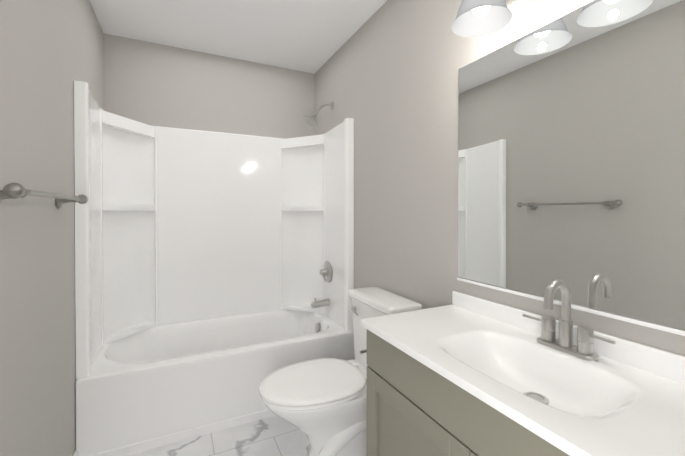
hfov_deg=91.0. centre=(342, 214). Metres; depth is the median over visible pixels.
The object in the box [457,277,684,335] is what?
channel
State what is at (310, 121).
shower head
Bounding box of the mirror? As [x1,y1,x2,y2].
[458,0,684,329]
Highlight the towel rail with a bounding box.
[0,182,87,208]
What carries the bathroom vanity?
on the floor
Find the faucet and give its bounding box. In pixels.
[522,279,615,360]
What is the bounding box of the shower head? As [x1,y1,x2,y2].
[303,102,333,126]
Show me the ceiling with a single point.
(311, 36)
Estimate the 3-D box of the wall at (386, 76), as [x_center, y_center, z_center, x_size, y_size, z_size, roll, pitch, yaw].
[0.475,0.003,1.589,0.100,2.440,3.280,0,1,-26]
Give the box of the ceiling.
[90,0,386,73]
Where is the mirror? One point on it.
(571, 149)
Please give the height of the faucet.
0.206 m
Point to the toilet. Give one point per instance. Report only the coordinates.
(321, 403)
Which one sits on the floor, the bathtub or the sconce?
the bathtub
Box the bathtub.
[74,80,353,455]
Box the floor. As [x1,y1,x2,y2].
[127,415,309,455]
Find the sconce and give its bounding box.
[451,0,541,36]
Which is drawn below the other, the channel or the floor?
the floor
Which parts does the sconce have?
bulb, lamp shade, lamp shade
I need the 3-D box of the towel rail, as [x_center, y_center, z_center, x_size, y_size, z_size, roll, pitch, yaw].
[-1.024,-0.053,1.168,0.094,0.063,0.736,0,1,-26]
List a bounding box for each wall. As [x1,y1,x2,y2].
[0,0,103,455]
[103,33,313,138]
[314,0,684,358]
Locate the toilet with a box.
[259,287,421,455]
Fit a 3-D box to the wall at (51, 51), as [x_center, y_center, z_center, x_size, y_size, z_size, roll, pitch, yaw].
[-0.984,0.009,0.876,0.100,2.440,3.280,0,1,-26]
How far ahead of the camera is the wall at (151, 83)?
2.55 m
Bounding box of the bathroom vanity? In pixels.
[359,279,684,455]
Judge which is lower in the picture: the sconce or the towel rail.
the towel rail
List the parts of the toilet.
seat, lid, bowl, lever, tank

